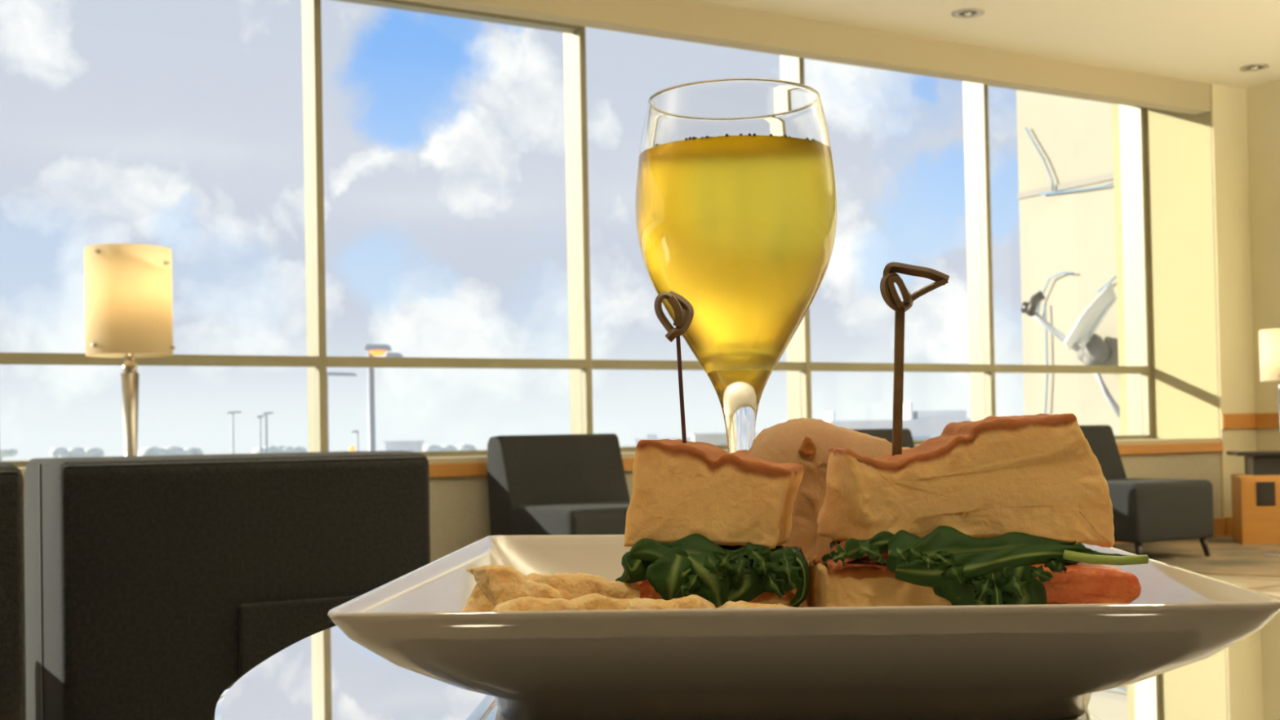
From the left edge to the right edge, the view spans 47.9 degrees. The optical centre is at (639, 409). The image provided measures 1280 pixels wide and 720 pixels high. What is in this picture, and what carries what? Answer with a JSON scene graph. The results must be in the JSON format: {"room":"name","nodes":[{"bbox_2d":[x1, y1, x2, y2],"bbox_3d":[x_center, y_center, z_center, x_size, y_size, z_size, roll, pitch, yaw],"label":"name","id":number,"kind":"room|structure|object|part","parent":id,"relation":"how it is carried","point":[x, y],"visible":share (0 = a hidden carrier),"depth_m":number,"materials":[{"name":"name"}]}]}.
{"room":"airport terminal","nodes":[
{"label":"airport terminal","id":0,"kind":"room"},
{"bbox_2d":[693,0,1279,88],"bbox_3d":[0.387,-2.456,1.137,22.150,0.200,11.840,0,-1,-30],"label":"ceiling","id":1,"kind":"structure","parent":0,"point":[1209,42],"depth_m":8.47,"materials":[{"name":"beige paint"}]},
{"bbox_2d":[951,8,983,18],"bbox_3d":[1.855,-2.239,8.146,0.176,0.012,0.176,0,-1,-30],"label":"recessed light","id":2,"kind":"object","parent":1,"relation":"in","point":[969,12],"visible":1,"depth_m":8.13,"materials":[{"name":"silver metal"}]},
{"bbox_3d":[1.855,-2.237,8.145,0.044,0.009,0.044,0,-1,-30],"label":"bulb","id":3,"kind":"part","parent":2,"relation":"part of","materials":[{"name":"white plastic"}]},
{"bbox_2d":[1240,63,1268,71],"bbox_3d":[4.057,-2.255,9.508,0.176,0.012,0.176,0,-1,-30],"label":"recessed light","id":4,"kind":"object","parent":1,"relation":"in","point":[1256,67],"visible":1,"depth_m":9.50,"materials":[{"name":"silver metal"}]},
{"bbox_2d":[1016,89,1119,435],"bbox_3d":[8.897,-3.094,16.646,8.000,20.000,4.400,0,-1,-30],"label":"wall","id":5,"kind":"structure","parent":0,"point":[1069,232],"depth_m":15.91,"materials":[{"name":"beige paint"}]},
{"bbox_2d":[1024,127,1053,190],"bbox_3d":[4.483,-2.819,16.176,0.020,0.778,0.403,0,-1,-30],"label":"cable","id":6,"kind":"object","parent":5,"relation":"attached to","point":[1025,128],"visible":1,"depth_m":16.13,"materials":[{"name":"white plastic"}]},
{"bbox_2d":[1044,303,1048,413],"bbox_3d":[4.529,-0.465,16.129,0.020,1.434,0.104,0,-1,-30],"label":"cable","id":7,"kind":"object","parent":5,"relation":"attached to","point":[1045,312],"visible":0.7,"depth_m":16.09,"materials":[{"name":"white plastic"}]},
{"bbox_2d":[1037,271,1074,313],"bbox_3d":[4.604,-1.265,15.990,0.020,0.502,0.570,0,-1,-30],"label":"cable","id":8,"kind":"object","parent":5,"relation":"attached to","point":[1061,273],"visible":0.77,"depth_m":16.04,"materials":[{"name":"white plastic"}]},
{"bbox_2d":[1017,172,1113,199],"bbox_3d":[5.446,-2.507,14.612,0.020,0.070,4.400,0,-1,-30],"label":"trim","id":9,"kind":"structure","parent":5,"relation":"attached to","point":[1109,176],"depth_m":15.85,"materials":[{"name":"grey metal"}]},
{"bbox_2d":[1021,281,1119,417],"bbox_3d":[4.611,-0.585,14.857,1.160,1.351,1.182,0,-1,-30],"label":"satellite dish","id":10,"kind":"object","parent":5,"relation":"attached to","point":[1091,348],"visible":0.98,"depth_m":15.11,"materials":[{"name":"white paint"}]},
{"bbox_3d":[4.348,-0.856,15.177,0.577,0.513,0.099,-1,-1,2],"label":"feed arm","id":11,"kind":"part","parent":10,"relation":"part of","materials":[{"name":"silver metal"}]},
{"bbox_2d":[1097,275,1115,292],"bbox_3d":[5.000,-1.364,15.311,0.020,0.213,0.341,0,-1,-30],"label":"cable","id":12,"kind":"object","parent":10,"relation":"attached to","point":[1113,277],"visible":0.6,"depth_m":15.34,"materials":[{"name":"white plastic"}]},
{"bbox_2d":[1039,182,1113,195],"bbox_3d":[4.783,-2.403,15.669,0.020,0.078,1.156,0,-1,-30],"label":"cable","id":13,"kind":"object","parent":5,"relation":"attached to","point":[1111,184],"visible":0.84,"depth_m":15.69,"materials":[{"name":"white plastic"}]},
{"bbox_2d":[1111,84,1222,517],"bbox_3d":[3.993,-0.820,10.432,0.570,3.400,0.860,0,-1,-30],"label":"wall","id":14,"kind":"structure","parent":0,"point":[1185,397],"depth_m":10.18,"materials":[{"name":"beige paint"}]},
{"bbox_2d":[1210,83,1256,535],"bbox_3d":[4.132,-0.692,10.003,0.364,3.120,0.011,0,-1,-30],"label":"column","id":15,"kind":"structure","parent":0,"point":[1228,104],"depth_m":9.99,"materials":[{"name":"paint"}]},
{"bbox_2d":[17,437,1223,592],"bbox_3d":[-4.149,0.607,5.603,18.380,0.675,0.870,0,-1,-30],"label":"wall","id":16,"kind":"structure","parent":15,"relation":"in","point":[460,514],"depth_m":7.11,"materials":[{"name":"beige paint"}]},
{"bbox_2d":[0,0,328,466],"bbox_3d":[-2.316,-1.027,7.021,1.529,2.575,0.200,0,-1,-30],"label":"window","id":17,"kind":"structure","parent":16,"relation":"attached to","point":[315,361],"depth_m":7.31,"materials":[{"name":"metal"}]},
{"bbox_3d":[-2.280,0.245,6.938,1.489,0.028,0.090,0,-1,-30],"label":"rail","id":18,"kind":"part","parent":17,"relation":"part of","materials":[{"name":"metal"}]},
{"bbox_2d":[326,0,593,457],"bbox_3d":[-0.995,-1.037,7.792,1.529,2.575,0.200,0,-1,-30],"label":"window","id":19,"kind":"structure","parent":16,"relation":"attached to","point":[579,362],"depth_m":8.09,"materials":[{"name":"metal"}]},
{"bbox_3d":[-0.960,0.234,7.709,1.489,0.028,0.090,0,-1,-30],"label":"rail","id":20,"kind":"part","parent":19,"relation":"part of","materials":[{"name":"metal"}]},
{"bbox_2d":[591,54,812,452],"bbox_3d":[0.325,-1.048,8.564,1.529,2.575,0.200,0,-1,-30],"label":"window","id":21,"kind":"structure","parent":16,"relation":"attached to","point":[797,365],"depth_m":8.84,"materials":[{"name":"metal"}]},
{"bbox_3d":[0.360,0.224,8.481,1.489,0.028,0.090,0,-1,-30],"label":"rail","id":22,"kind":"part","parent":21,"relation":"part of","materials":[{"name":"metal"}]},
{"bbox_2d":[810,80,995,444],"bbox_3d":[1.645,-1.059,9.335,1.529,2.575,0.200,0,-1,-30],"label":"window","id":23,"kind":"structure","parent":16,"relation":"attached to","point":[981,367],"depth_m":9.66,"materials":[{"name":"metal"}]},
{"bbox_3d":[1.681,0.213,9.252,1.489,0.028,0.090,0,-1,-30],"label":"rail","id":24,"kind":"part","parent":23,"relation":"part of","materials":[{"name":"metal"}]},
{"bbox_2d":[987,84,1153,439],"bbox_3d":[2.965,-1.069,10.106,1.529,2.575,0.200,0,-1,-30],"label":"window","id":25,"kind":"structure","parent":16,"relation":"attached to","point":[1131,118],"depth_m":10.44,"materials":[{"name":"metal"}]},
{"bbox_3d":[3.001,0.202,10.023,1.489,0.028,0.090,0,-1,-30],"label":"rail","id":26,"kind":"part","parent":25,"relation":"part of","materials":[{"name":"metal"}]},
{"bbox_2d":[1114,517,1224,544],"bbox_3d":[-3.934,0.868,5.239,18.380,0.130,0.019,0,-1,-30],"label":"baseboard","id":27,"kind":"structure","parent":16,"relation":"attached to","point":[1219,522],"depth_m":9.84,"materials":[{"name":"brown wood"}]},
{"bbox_2d":[401,0,1210,115],"bbox_3d":[-4.030,-2.214,5.362,18.380,0.440,0.120,0,-1,-30],"label":"ceiling beam","id":28,"kind":"structure","parent":15,"relation":"attached to","point":[686,20],"depth_m":8.37,"materials":[{"name":"beige paint"}]},
{"bbox_2d":[1224,516,1232,535],"bbox_3d":[4.172,0.802,9.959,0.360,0.130,0.020,0,-1,-30],"label":"baseboard","id":29,"kind":"structure","parent":15,"relation":"attached to","point":[1228,521],"depth_m":9.87,"materials":[{"name":"brown wood"}]},
{"bbox_2d":[1221,413,1257,429],"bbox_3d":[4.152,0.080,9.972,0.370,0.105,0.019,0,-1,-30],"label":"trim","id":30,"kind":"structure","parent":15,"relation":"attached to","point":[1248,420],"depth_m":9.96,"materials":[{"name":"brown wood"}]},
{"bbox_2d":[1201,573,1279,597],"bbox_3d":[0.465,0.862,1.050,22.150,0.200,11.790,0,-1,-30],"label":"floor","id":31,"kind":"structure","parent":0,"point":[1268,585],"depth_m":6.93,"materials":[{"name":"beige wood"}]},
{"bbox_2d":[84,243,175,456],"bbox_3d":[-1.412,0.205,3.998,0.280,1.305,0.280,-1,-1,0],"label":"floor lamp","id":32,"kind":"object","parent":31,"relation":"on","point":[128,287],"visible":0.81,"depth_m":3.92,"materials":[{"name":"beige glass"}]},
{"bbox_3d":[-1.422,-0.298,4.008,0.230,0.297,0.230,-1,-1,0],"label":"lamp shade","id":33,"kind":"part","parent":32,"relation":"part of","materials":[{"name":"beige glass"}]},
{"bbox_2d":[24,450,431,719],"bbox_3d":[-0.910,0.460,2.944,0.654,0.735,0.994,0,-1,-30],"label":"armchair","id":34,"kind":"object","parent":31,"relation":"on","point":[153,584],"visible":0.73,"depth_m":2.49,"materials":[{"name":"grey fabric"}]},
{"bbox_3d":[-0.539,0.515,2.592,0.361,0.355,0.014,0,-1,-30],"label":"panel","id":35,"kind":"part","parent":34,"relation":"part of","materials":[{"name":"grey fabric"}]},
{"bbox_2d":[1112,534,1279,577],"bbox_3d":[-3.174,0.896,4.374,18.620,0.008,2.200,0,-1,-30],"label":"floor","id":36,"kind":"structure","parent":31,"relation":"on","point":[1228,556],"depth_m":8.30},
{"bbox_2d":[487,433,630,535],"bbox_3d":[-0.234,0.503,6.741,0.648,0.780,0.900,0,-1,-30],"label":"lounge chair","id":37,"kind":"object","parent":36,"relation":"on","point":[548,484],"visible":0.47,"depth_m":6.87,"materials":[{"name":"grey fabric"}]},
{"bbox_3d":[-0.186,0.606,6.661,0.640,0.332,0.720,0,-1,-30],"label":"seat","id":38,"kind":"part","parent":37,"relation":"part of","materials":[{"name":"grey fabric"}]},
{"bbox_2d":[853,428,914,448],"bbox_3d":[1.403,0.489,7.696,0.648,0.780,0.900,0,-1,-30],"label":"lounge chair","id":39,"kind":"object","parent":36,"relation":"on","point":[886,433],"visible":0.09,"depth_m":8.02,"materials":[{"name":"grey fabric"}]},
{"bbox_2d":[1079,424,1213,556],"bbox_3d":[2.801,0.478,8.514,0.648,0.780,0.900,0,-1,-30],"label":"lounge chair","id":40,"kind":"object","parent":36,"relation":"on","point":[1145,510],"visible":0.51,"depth_m":8.13,"materials":[{"name":"grey fabric"}]},
{"bbox_3d":[2.649,0.424,8.774,0.648,0.656,0.298,0,-1,-30],"label":"backrest","id":41,"kind":"part","parent":40,"relation":"part of","materials":[{"name":"grey fabric"}]},
{"bbox_3d":[2.777,0.795,8.019,0.041,0.126,0.054,-1,-1,-7],"label":"leg","id":42,"kind":"part","parent":40,"relation":"part of","materials":[{"name":"black metal"}]},
{"bbox_3d":[2.849,0.582,8.434,0.640,0.332,0.720,0,-1,-30],"label":"seat","id":43,"kind":"part","parent":40,"relation":"part of","materials":[{"name":"grey fabric"}]},
{"bbox_3d":[3.251,0.791,8.293,0.058,0.128,0.043,-2,-1,36],"label":"leg","id":44,"kind":"part","parent":40,"relation":"part of","materials":[{"name":"black metal"}]},
{"bbox_2d":[1226,450,1279,544],"bbox_3d":[4.210,0.556,9.182,0.800,0.590,0.470,-1,-1,15],"label":"side table","id":45,"kind":"object","parent":36,"relation":"on","point":[1255,492],"visible":0.94,"depth_m":9.06,"materials":[{"name":"orange wood"}]},
{"bbox_3d":[3.929,0.528,9.039,0.110,0.150,0.007,-1,-1,15],"label":"vent panel","id":46,"kind":"part","parent":45,"relation":"part of","materials":[{"name":"black laminate"}]},
{"bbox_2d":[1258,328,1279,556],"bbox_3d":[3.709,0.190,8.298,0.280,1.305,0.280,-1,-1,0],"label":"floor lamp","id":47,"kind":"object","parent":36,"relation":"on","point":[1268,339],"visible":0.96,"depth_m":8.25,"materials":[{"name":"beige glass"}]},
{"bbox_3d":[3.699,-0.313,8.308,0.230,0.297,0.230,-1,-1,0],"label":"lamp shade","id":48,"kind":"part","parent":47,"relation":"part of","materials":[{"name":"beige glass"}]},
{"bbox_3d":[0.242,0.712,-1.474,18.620,0.009,7.150,0,-1,-30],"label":"floor","id":49,"kind":"structure","parent":31,"relation":"on","visible":0},
{"bbox_2d":[0,462,26,719],"bbox_3d":[-1.318,0.451,2.101,0.663,0.735,0.980,0,-1,-30],"label":"armchair","id":50,"kind":"object","parent":49,"relation":"on","point":[12,594],"visible":1,"depth_m":1.84,"materials":[{"name":"grey fabric"}]},
{"bbox_2d":[212,611,1279,719],"bbox_3d":[0.083,0.421,0.501,0.422,0.674,0.493,-1,-1,0],"label":"side table","id":51,"kind":"object","parent":49,"relation":"on","point":[326,674],"visible":0.23,"depth_m":0.43,"materials":[{"name":"white paint"}]},
{"bbox_2d":[635,78,837,453],"bbox_3d":[0.045,-0.027,0.656,0.092,0.230,0.092,-2,-1,36],"label":"wine glass","id":52,"kind":"object","parent":51,"relation":"on","point":[736,206],"visible":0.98,"depth_m":0.62,"materials":[{"name":"clear glass"}]},
{"bbox_2d":[326,534,1279,719],"bbox_3d":[0.044,0.067,0.479,0.238,0.035,0.278,-1,-1,4],"label":"square plate","id":53,"kind":"object","parent":51,"relation":"on","point":[1043,661],"visible":0.75,"depth_m":0.35,"materials":[{"name":"beige ceramic"}]},
{"bbox_2d":[462,564,563,611],"bbox_3d":[-0.037,0.060,0.410,0.033,0.031,0.011,-1,-1,0],"label":"chip","id":54,"kind":"object","parent":53,"relation":"on","point":[495,585],"visible":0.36,"depth_m":0.41,"materials":[{"name":"beige food"}]},
{"bbox_2d":[491,596,582,611],"bbox_3d":[-0.028,0.063,0.398,0.026,0.023,0.009,-1,-1,0],"label":"chip","id":55,"kind":"object","parent":53,"relation":"on","point":[521,603],"visible":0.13,"depth_m":0.40,"materials":[{"name":"beige food"}]},
{"bbox_2d":[525,573,640,600],"bbox_3d":[-0.018,0.062,0.425,0.038,0.029,0.012,-1,-1,0],"label":"chip","id":56,"kind":"object","parent":53,"relation":"on","point":[571,586],"visible":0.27,"depth_m":0.42,"materials":[{"name":"beige food"}]},
{"bbox_2d":[570,593,633,609],"bbox_3d":[-0.010,0.064,0.401,0.024,0.025,0.010,-1,-1,0],"label":"chip","id":57,"kind":"object","parent":53,"relation":"on","point":[592,601],"visible":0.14,"depth_m":0.40,"materials":[{"name":"beige food"}]},
{"bbox_2d":[626,595,715,609],"bbox_3d":[0.009,0.063,0.394,0.025,0.023,0.008,-1,-1,0],"label":"chip","id":58,"kind":"object","parent":53,"relation":"on","point":[691,602],"visible":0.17,"depth_m":0.39,"materials":[{"name":"beige food"}]},
{"bbox_2d":[614,439,809,608],"bbox_3d":[0.023,0.043,0.445,0.062,0.068,0.057,-1,-1,0],"label":"sandwich","id":59,"kind":"object","parent":53,"relation":"on","point":[705,521],"visible":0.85,"depth_m":0.43,"materials":[{"name":"beige food"}]},
{"bbox_2d":[653,290,693,443],"bbox_3d":[0.011,-0.005,0.451,0.012,0.065,0.008,-1,-1,0],"label":"pick","id":60,"kind":"object","parent":59,"relation":"on","point":[683,310],"visible":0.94,"depth_m":0.45,"materials":[{"name":"brown wood"}]},
{"bbox_2d":[718,600,791,608],"bbox_3d":[0.035,0.064,0.401,0.030,0.022,0.010,-1,-1,0],"label":"chip","id":61,"kind":"object","parent":53,"relation":"on","point":[740,604],"visible":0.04,"depth_m":0.40,"materials":[{"name":"beige food"}]},
{"bbox_2d":[747,417,910,607],"bbox_3d":[0.076,0.040,0.525,0.086,0.074,0.055,-1,-1,0],"label":"sandwich","id":62,"kind":"object","parent":53,"relation":"on","point":[806,442],"visible":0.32,"depth_m":0.50,"materials":[{"name":"beige food"}]},
{"bbox_2d":[806,413,1148,607],"bbox_3d":[0.098,0.038,0.432,0.093,0.073,0.070,-1,-1,0],"label":"sandwich","id":63,"kind":"object","parent":53,"relation":"on","point":[991,510],"visible":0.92,"depth_m":0.42,"materials":[{"name":"beige food"}]},
{"bbox_2d":[880,262,949,456],"bbox_3d":[0.084,-0.007,0.439,0.021,0.076,0.007,-1,-1,0],"label":"pick","id":64,"kind":"object","parent":63,"relation":"on","point":[889,293],"visible":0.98,"depth_m":0.44,"materials":[{"name":"brown wood"}]},
{"bbox_2d":[1246,80,1279,450],"bbox_3d":[7.280,-0.851,5.170,0.200,3.120,11.540,0,-1,-30],"label":"wall","id":65,"kind":"structure","parent":0,"point":[1263,101],"depth_m":10.00,"materials":[{"name":"paint"}]},
{"bbox_2d":[1256,413,1279,428],"bbox_3d":[7.208,-0.078,5.084,0.021,0.105,11.506,0,-1,-30],"label":"trim","id":66,"kind":"structure","parent":65,"relation":"attached to","point":[1264,420],"depth_m":9.97,"materials":[{"name":"brown wood"}]},
{"label":"outside","id":67,"kind":"structure","parent":0,"visible":0},
{"bbox_2d":[2,444,635,461],"bbox_3d":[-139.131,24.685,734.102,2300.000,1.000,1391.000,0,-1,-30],"label":"ground","id":68,"kind":"structure","parent":67,"point":[620,446],"depth_m":1273.15,"materials":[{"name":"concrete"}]},
{"bbox_2d":[0,448,17,461],"bbox_3d":[-133.345,11.708,299.938,6.876,7.349,5.202,0,-1,-30],"label":"tree","id":69,"kind":"object","parent":68,"relation":"on","point":[3,452],"visible":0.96,"depth_m":299.06,"materials":[{"name":"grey plant"}]},
{"bbox_2d":[48,447,105,457],"bbox_3d":[-117.160,11.386,299.851,10.529,7.352,8.017,0,-1,-30],"label":"tree","id":70,"kind":"object","parent":68,"relation":"on","point":[57,452],"visible":0.7,"depth_m":298.19,"materials":[{"name":"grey plant"}]},
{"bbox_2d":[137,445,204,456],"bbox_3d":[-97.901,11.118,300.049,12.730,7.134,9.799,0,-1,-30],"label":"tree","id":71,"kind":"object","parent":68,"relation":"on","point":[150,451],"visible":0.49,"depth_m":297.82,"materials":[{"name":"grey plant"}]},
{"bbox_2d":[226,411,241,453],"bbox_3d":[-30.893,4.845,109.909,1.098,9.431,0.953,0,-1,-30],"label":"street lamp","id":72,"kind":"object","parent":68,"relation":"on","point":[228,412],"visible":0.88,"depth_m":109.91,"materials":[{"name":"silver metal"}]},
{"bbox_2d":[257,415,264,453],"bbox_3d":[-28.880,4.977,109.912,0.677,9.086,0.707,0,-1,-30],"label":"street lamp","id":73,"kind":"object","parent":68,"relation":"on","point":[258,416],"visible":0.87,"depth_m":109.92,"materials":[{"name":"silver metal"}]},
{"bbox_2d":[262,412,273,453],"bbox_3d":[-28.297,4.849,109.910,0.835,9.320,0.799,0,-1,-30],"label":"street lamp","id":74,"kind":"object","parent":68,"relation":"on","point":[264,413],"visible":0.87,"depth_m":109.94,"materials":[{"name":"silver metal"}]},
{"bbox_2d":[251,444,307,453],"bbox_3d":[-75.098,10.806,299.974,10.759,6.857,8.246,0,-1,-30],"label":"tree","id":75,"kind":"object","parent":68,"relation":"on","point":[271,449],"visible":0.54,"depth_m":298.19,"materials":[{"name":"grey plant"}]},
{"bbox_2d":[326,372,357,451],"bbox_3d":[-9.535,3.331,45.912,1.083,9.053,0.560,-1,-1,0],"label":"mast","id":76,"kind":"object","parent":68,"relation":"on","point":[342,374],"visible":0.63,"depth_m":45.96,"materials":[{"name":"silver metal"}]},
{"bbox_2d":[348,445,355,451],"bbox_3d":[-17.938,5.577,89.937,0.380,6.656,0.380,0,-1,-30],"label":"beacon","id":77,"kind":"object","parent":68,"relation":"on","point":[352,448],"visible":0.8,"depth_m":89.86,"materials":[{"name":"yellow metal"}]},
{"bbox_2d":[351,430,359,451],"bbox_3d":[-21.681,5.487,109.925,0.677,7.783,0.706,0,-1,-30],"label":"street lamp","id":78,"kind":"object","parent":68,"relation":"on","point":[355,431],"visible":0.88,"depth_m":109.94,"materials":[{"name":"silver metal"}]},
{"bbox_2d":[364,344,403,451],"bbox_3d":[-7.029,2.940,39.910,1.016,9.496,0.564,-1,-1,0],"label":"mast","id":79,"kind":"object","parent":68,"relation":"on","point":[373,350],"visible":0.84,"depth_m":39.93,"materials":[{"name":"silver metal"}]},
{"bbox_2d":[383,440,424,451],"bbox_3d":[-39.785,8.838,243.454,5.684,7.138,7.650,-1,-1,0],"label":"building","id":80,"kind":"structure","parent":68,"relation":"on","point":[409,446],"depth_m":240.01,"materials":[{"name":"grey"}]},
{"bbox_2d":[422,444,476,451],"bbox_3d":[-39.798,10.362,299.902,10.931,6.349,8.419,0,-1,-30],"label":"tree","id":81,"kind":"object","parent":68,"relation":"on","point":[464,446],"visible":0.47,"depth_m":298.19,"materials":[{"name":"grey plant"}]},
{"bbox_2d":[634,434,691,446],"bbox_3d":[4.175,8.233,264.859,10.296,7.471,10.418,-1,-1,0],"label":"building","id":82,"kind":"structure","parent":68,"relation":"on","point":[649,437],"depth_m":260.02,"materials":[{"name":"grey"}]},
{"bbox_2d":[689,431,758,444],"bbox_3d":[13.061,6.716,224.791,10.026,8.550,10.256,-1,-1,0],"label":"building","id":83,"kind":"structure","parent":68,"relation":"on","point":[713,438],"depth_m":220.03,"materials":[{"name":"grey"}]},
{"bbox_2d":[824,402,970,439],"bbox_3d":[28.564,4.337,157.108,17.692,9.988,14.855,-1,-1,0],"label":"building","id":84,"kind":"structure","parent":68,"relation":"on","point":[922,424],"depth_m":150.05,"materials":[{"name":"grey"}]}
]}

